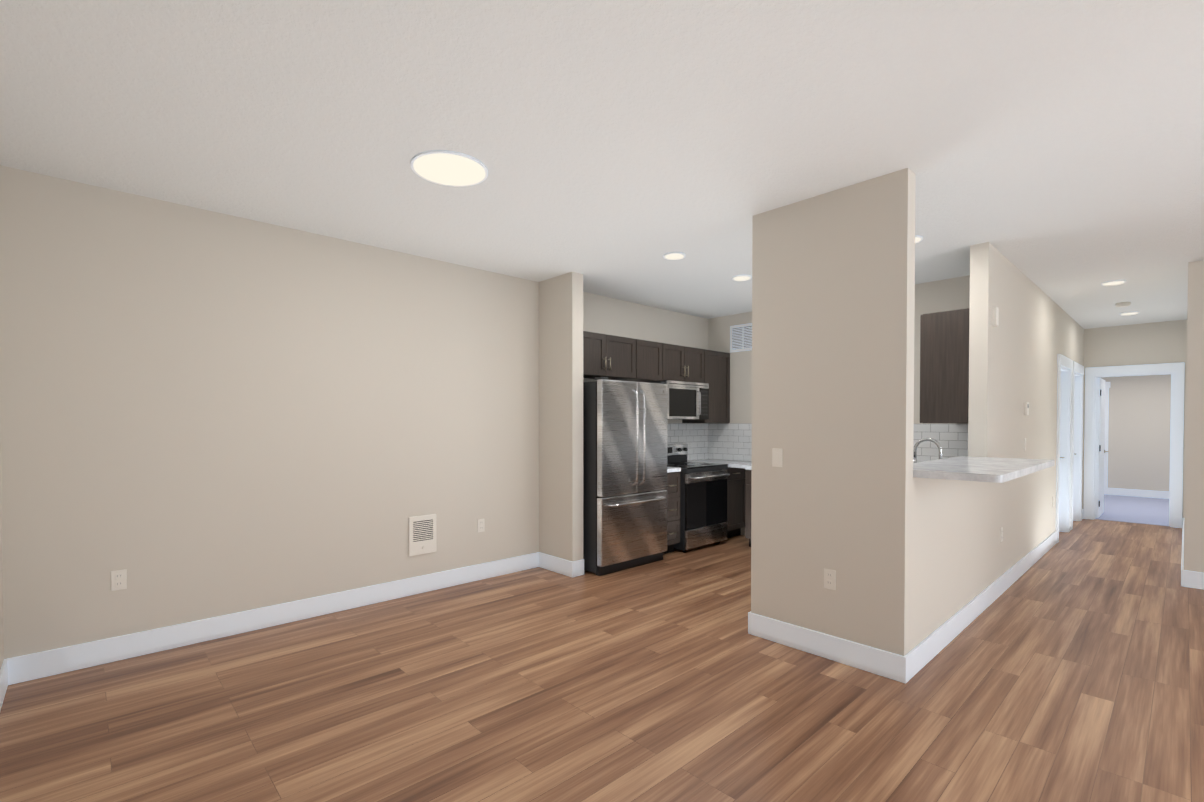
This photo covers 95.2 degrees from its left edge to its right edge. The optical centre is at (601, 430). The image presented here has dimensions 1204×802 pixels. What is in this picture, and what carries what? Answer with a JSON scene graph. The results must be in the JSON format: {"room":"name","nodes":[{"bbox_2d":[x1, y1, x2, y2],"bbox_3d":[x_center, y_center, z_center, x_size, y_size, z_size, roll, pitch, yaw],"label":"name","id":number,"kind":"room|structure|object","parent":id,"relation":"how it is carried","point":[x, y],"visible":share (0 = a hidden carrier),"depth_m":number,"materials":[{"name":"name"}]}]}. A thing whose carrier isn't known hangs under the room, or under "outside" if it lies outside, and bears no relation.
{"room":"empty living room","nodes":[
{"label":"empty living room","id":0,"kind":"room"},
{"bbox_2d":[0,205,7,669],"bbox_3d":[-0.612,0.021,0.087,0.120,2.740,7.820,-1,1,-43],"label":"wall","id":1,"kind":"structure","parent":0,"point":[3,460],"depth_m":2.89,"materials":[{"name":"white paint"}]},
{"bbox_2d":[0,658,11,710],"bbox_3d":[-0.563,1.320,0.152,0.014,0.140,7.580,-1,1,-43],"label":"baseboard","id":2,"kind":"structure","parent":1,"relation":"attached to","point":[6,669],"depth_m":2.82,"materials":[{"name":"white wood"}]},
{"bbox_2d":[0,165,707,657],"bbox_3d":[-0.875,-0.052,5.117,6.330,2.740,0.130,-1,1,-43],"label":"wall","id":3,"kind":"structure","parent":0,"point":[206,413],"depth_m":3.62,"materials":[{"name":"white paint"}]},
{"bbox_2d":[111,569,126,590],"bbox_3d":[-2.826,0.875,3.214,0.070,0.116,0.010,-1,1,-43],"label":"outlet","id":4,"kind":"object","parent":3,"relation":"attached to","point":[118,579],"depth_m":3.21,"materials":[{"name":"white plastic"}]},
{"bbox_2d":[12,552,539,683],"bbox_3d":[-1.870,1.262,4.114,3.480,0.140,0.016,-1,1,-43],"label":"baseboard","id":5,"kind":"structure","parent":3,"relation":"attached to","point":[38,665],"depth_m":3.62,"materials":[{"name":"white wood"}]},
{"bbox_2d":[408,514,436,555],"bbox_3d":[-1.459,0.852,4.482,0.236,0.316,0.034,-1,1,-43],"label":"wall heater","id":6,"kind":"object","parent":3,"relation":"in","point":[422,534],"visible":1,"depth_m":4.47,"materials":[{"name":"white plastic"}]},
{"bbox_2d":[477,519,484,531],"bbox_3d":[-1.071,0.841,4.864,0.070,0.116,0.010,-1,1,-43],"label":"outlet","id":7,"kind":"object","parent":3,"relation":"attached to","point":[480,522],"depth_m":4.86,"materials":[{"name":"white plastic"}]},
{"bbox_2d":[583,331,642,379],"bbox_3d":[-0.052,-0.747,5.570,0.934,0.415,0.335,-1,1,-43],"label":"upper cabinet","id":8,"kind":"object","parent":3,"relation":"attached to","point":[613,357],"depth_m":5.50,"materials":[{"name":"brown wood"}]},
{"bbox_2d":[620,340,666,381],"bbox_3d":[0.397,-0.753,5.992,0.547,0.415,0.335,-1,1,-43],"label":"upper cabinet","id":9,"kind":"object","parent":3,"relation":"attached to","point":[654,353],"depth_m":5.94,"materials":[{"name":"brown wood"}]},
{"bbox_2d":[667,344,706,382],"bbox_3d":[0.806,-0.758,6.377,0.824,0.415,0.335,-1,1,-43],"label":"upper cabinet","id":10,"kind":"object","parent":3,"relation":"attached to","point":[685,364],"depth_m":6.30,"materials":[{"name":"brown wood"}]},
{"bbox_2d":[647,380,708,418],"bbox_3d":[0.865,-0.342,6.365,0.756,0.422,0.442,-1,1,-43],"label":"microwave","id":11,"kind":"object","parent":10,"relation":"attached to","point":[688,400],"visible":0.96,"depth_m":6.21,"materials":[{"name":"grey metal"}]},
{"bbox_2d":[682,350,729,422],"bbox_3d":[1.301,-0.533,6.846,0.534,0.880,0.335,-1,1,-43],"label":"upper cabinet","id":12,"kind":"object","parent":3,"relation":"attached to","point":[718,363],"depth_m":6.75,"materials":[{"name":"brown wood"}]},
{"bbox_2d":[540,272,587,561],"bbox_3d":[-0.379,-0.053,5.145,0.130,2.740,0.470,-1,1,-43],"label":"wall","id":13,"kind":"structure","parent":0,"point":[563,301],"depth_m":5.04,"materials":[{"name":"white paint"}]},
{"bbox_2d":[540,552,575,577],"bbox_3d":[-0.426,1.248,5.109,0.014,0.140,0.484,-1,1,-43],"label":"baseboard","id":14,"kind":"structure","parent":13,"relation":"attached to","point":[552,563],"depth_m":5.07,"materials":[{"name":"white wood"}]},
{"bbox_2d":[0,519,1203,801],"bbox_3d":[3.357,1.386,3.839,11.015,0.100,7.820,-1,1,-43],"label":"floor","id":15,"kind":"structure","parent":0,"point":[1068,667],"depth_m":2.71,"materials":[{"name":"brown wood"}]},
{"bbox_2d":[583,377,667,575],"bbox_3d":[0.118,0.413,5.456,0.916,1.800,0.755,-1,1,-43],"label":"fridge","id":16,"kind":"object","parent":15,"relation":"on","point":[624,474],"visible":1,"depth_m":5.11,"materials":[{"name":"grey metal"}]},
{"bbox_2d":[663,472,679,553],"bbox_3d":[0.522,0.872,5.952,0.320,0.868,0.575,-1,1,-43],"label":"base cabinet","id":17,"kind":"object","parent":15,"relation":"on","point":[673,478],"depth_m":5.78,"materials":[{"name":"black wood"}]},
{"bbox_2d":[667,467,680,472],"bbox_3d":[0.524,0.413,5.942,0.318,0.040,0.585,-1,1,-43],"label":"countertop","id":18,"kind":"structure","parent":17,"relation":"on","point":[669,469],"depth_m":5.77,"materials":[{"name":"stone"}]},
{"bbox_2d":[667,444,729,551],"bbox_3d":[0.968,0.736,6.272,0.760,1.130,0.717,-1,1,-43],"label":"range","id":19,"kind":"object","parent":15,"relation":"on","point":[703,504],"visible":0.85,"depth_m":6.03,"materials":[{"name":"black metal"}]},
{"bbox_2d":[725,467,742,537],"bbox_3d":[1.388,0.860,6.767,0.519,0.868,0.575,-1,1,-43],"label":"base cabinet","id":20,"kind":"object","parent":15,"relation":"on","point":[738,499],"depth_m":6.58,"materials":[{"name":"black wood"}]},
{"bbox_2d":[743,468,751,546],"bbox_3d":[2.091,0.871,5.980,0.575,0.868,0.856,-1,1,-43],"label":"base cabinet","id":21,"kind":"object","parent":15,"relation":"on","point":[746,473],"depth_m":6.08,"materials":[{"name":"black wood"}]},
{"bbox_2d":[690,459,751,469],"bbox_3d":[2.233,0.415,5.815,0.585,0.040,3.110,-1,1,-43],"label":"countertop","id":22,"kind":"structure","parent":21,"relation":"on","point":[740,464],"depth_m":6.43,"materials":[{"name":"stone"}]},
{"bbox_2d":[0,0,1203,328],"bbox_3d":[4.764,-1.473,5.122,14.880,0.100,7.820,-1,1,-43],"label":"ceiling","id":23,"kind":"structure","parent":0,"point":[1050,148],"depth_m":2.48,"materials":[{"name":"white paint"}]},
{"bbox_2d":[1116,302,1130,306],"bbox_3d":[5.880,-1.418,6.199,0.124,0.040,0.124,-1,1,-43],"label":"smoke detector","id":24,"kind":"object","parent":23,"relation":"attached to","point":[1123,304],"visible":1,"depth_m":6.16,"materials":[{"name":"white plastic"}]},
{"bbox_2d":[748,176,879,647],"bbox_3d":[1.300,-0.027,3.353,0.120,2.740,0.800,-1,1,-43],"label":"wall","id":25,"kind":"structure","parent":0,"point":[816,260],"depth_m":3.28,"materials":[{"name":"white paint"}]},
{"bbox_2d":[772,448,782,466],"bbox_3d":[1.106,0.172,3.468,0.009,0.116,0.070,-1,1,-43],"label":"light switch","id":26,"kind":"object","parent":25,"relation":"attached to","point":[777,454],"depth_m":3.46,"materials":[{"name":"white plastic"}]},
{"bbox_2d":[748,611,903,682],"bbox_3d":[1.287,1.274,3.288,0.014,0.140,0.934,-1,1,-43],"label":"baseboard","id":27,"kind":"structure","parent":25,"relation":"attached to","point":[820,644],"depth_m":3.22,"materials":[{"name":"white wood"}]},
{"bbox_2d":[824,568,835,589],"bbox_3d":[1.339,0.875,3.230,0.010,0.116,0.070,-1,1,-43],"label":"outlet","id":28,"kind":"object","parent":25,"relation":"attached to","point":[829,575],"depth_m":3.23,"materials":[{"name":"white plastic"}]},
{"bbox_2d":[707,312,967,534],"bbox_3d":[2.494,-0.066,6.061,0.130,2.740,3.128,-1,1,-43],"label":"wall","id":29,"kind":"structure","parent":0,"point":[723,441],"depth_m":6.80,"materials":[{"name":"tile"}]},
{"bbox_2d":[730,323,751,352],"bbox_3d":[1.738,-1.141,6.756,0.018,0.330,0.380,-1,1,-43],"label":"air vent","id":30,"kind":"object","parent":29,"relation":"in","point":[741,337],"visible":0.69,"depth_m":6.77,"materials":[{"name":"white metal"}]},
{"bbox_2d":[913,438,942,462],"bbox_3d":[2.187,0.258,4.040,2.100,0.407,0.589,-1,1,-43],"label":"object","id":31,"kind":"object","parent":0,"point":[937,443],"depth_m":4.07,"materials":[{"name":"metal"}]},
{"bbox_2d":[876,168,1083,655],"bbox_3d":[4.291,-0.058,5.521,7.450,2.740,0.120,-1,1,-43],"label":"wall","id":32,"kind":"structure","parent":0,"point":[939,546],"depth_m":3.98,"materials":[{"name":"white paint"}]},
{"bbox_2d":[920,308,968,422],"bbox_3d":[3.047,-0.501,4.662,0.983,0.880,0.335,-1,1,-43],"label":"upper cabinet","id":33,"kind":"object","parent":32,"relation":"attached to","point":[944,366],"depth_m":4.32,"materials":[{"name":"brown wood"}]},
{"bbox_2d":[900,531,1056,683],"bbox_3d":[3.435,1.255,4.643,4.999,0.140,0.014,-1,1,-43],"label":"baseboard","id":34,"kind":"structure","parent":32,"relation":"attached to","point":[917,658],"depth_m":3.73,"materials":[{"name":"white wood"}]},
{"bbox_2d":[913,456,1054,482],"bbox_3d":[2.375,0.229,3.483,1.614,0.040,0.570,-1,1,-43],"label":"bar ledge","id":35,"kind":"object","parent":32,"relation":"on","point":[987,469],"visible":0.75,"depth_m":3.17,"materials":[{"name":"stone"}]},
{"bbox_2d":[992,307,998,326],"bbox_3d":[3.006,-0.869,4.198,0.070,0.140,0.030,-1,1,-43],"label":"door chime","id":36,"kind":"object","parent":32,"relation":"attached to","point":[995,316],"visible":0.98,"depth_m":4.18,"materials":[{"name":"white plastic"}]},
{"bbox_2d":[1000,527,1002,541],"bbox_3d":[3.250,0.847,4.466,0.070,0.116,0.009,-1,1,-43],"label":"outlet","id":37,"kind":"object","parent":32,"relation":"attached to","point":[1001,529],"depth_m":4.45,"materials":[{"name":"white plastic"}]},
{"bbox_2d":[1024,402,1028,414],"bbox_3d":[3.921,-0.202,5.073,0.090,0.120,0.022,-1,1,-43],"label":"thermostat","id":38,"kind":"object","parent":32,"relation":"attached to","point":[1026,408],"visible":1,"depth_m":5.05,"materials":[{"name":"white plastic"}]},
{"bbox_2d":[1056,354,1075,542],"bbox_3d":[5.578,0.204,6.720,1.010,2.180,0.146,-1,1,-43],"label":"door frame","id":39,"kind":"structure","parent":32,"relation":"attached to","point":[1069,438],"depth_m":6.96,"materials":[{"name":"white wood"}]},
{"bbox_2d":[1072,363,1087,528],"bbox_3d":[6.415,0.193,7.507,1.010,2.180,0.146,-1,1,-43],"label":"door frame","id":40,"kind":"structure","parent":32,"relation":"attached to","point":[1076,446],"depth_m":7.75,"materials":[{"name":"white wood"}]},
{"bbox_2d":[1096,495,1168,525],"bbox_3d":[8.667,1.309,9.052,3.865,0.104,4.740,-1,1,-43],"label":"floor carpet","id":41,"kind":"object","parent":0,"point":[1143,510],"visible":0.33,"depth_m":8.66,"materials":[{"name":"grey carpet"}]},
{"bbox_2d":[1084,320,1183,490],"bbox_3d":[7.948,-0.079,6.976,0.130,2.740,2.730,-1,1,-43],"label":"wall","id":42,"kind":"structure","parent":0,"point":[1139,406],"depth_m":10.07,"materials":[{"name":"white paint"}]},
{"bbox_2d":[1096,378,1109,517],"bbox_3d":[7.452,0.251,8.167,0.771,2.025,0.099,-1,1,-43],"label":"end door","id":43,"kind":"structure","parent":42,"relation":"in","point":[1100,449],"depth_m":8.01,"materials":[{"name":"white wood"}]},
{"bbox_2d":[1084,362,1184,527],"bbox_3d":[7.349,0.191,7.618,0.162,2.180,0.980,-1,1,-43],"label":"door frame","id":44,"kind":"structure","parent":42,"relation":"attached to","point":[1176,370],"depth_m":7.54,"materials":[{"name":"white wood"}]},
{"bbox_2d":[1107,488,1168,498],"bbox_3d":[9.981,1.173,10.287,0.016,0.140,4.500,-1,1,-43],"label":"baseboard","id":45,"kind":"structure","parent":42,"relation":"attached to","point":[1111,491],"depth_m":10.25,"materials":[{"name":"white wood"}]},
{"bbox_2d":[1182,260,1203,572],"bbox_3d":[6.336,-0.064,5.880,3.720,2.740,0.120,-1,1,-43],"label":"wall","id":46,"kind":"structure","parent":0,"point":[1193,447],"depth_m":4.61,"materials":[{"name":"white paint"}]},
{"bbox_2d":[1181,518,1187,586],"bbox_3d":[6.290,1.236,5.945,3.744,0.140,0.017,-1,1,-43],"label":"baseboard","id":47,"kind":"structure","parent":46,"relation":"attached to","point":[1184,573],"depth_m":4.67,"materials":[{"name":"white wood"}]},
{"bbox_2d":[1188,571,1203,589],"bbox_3d":[6.076,1.272,3.450,0.014,0.140,3.290,-1,1,-43],"label":"baseboard","id":48,"kind":"structure","parent":46,"relation":"attached to","point":[1195,579],"depth_m":4.60,"materials":[{"name":"white wood"}]}
]}

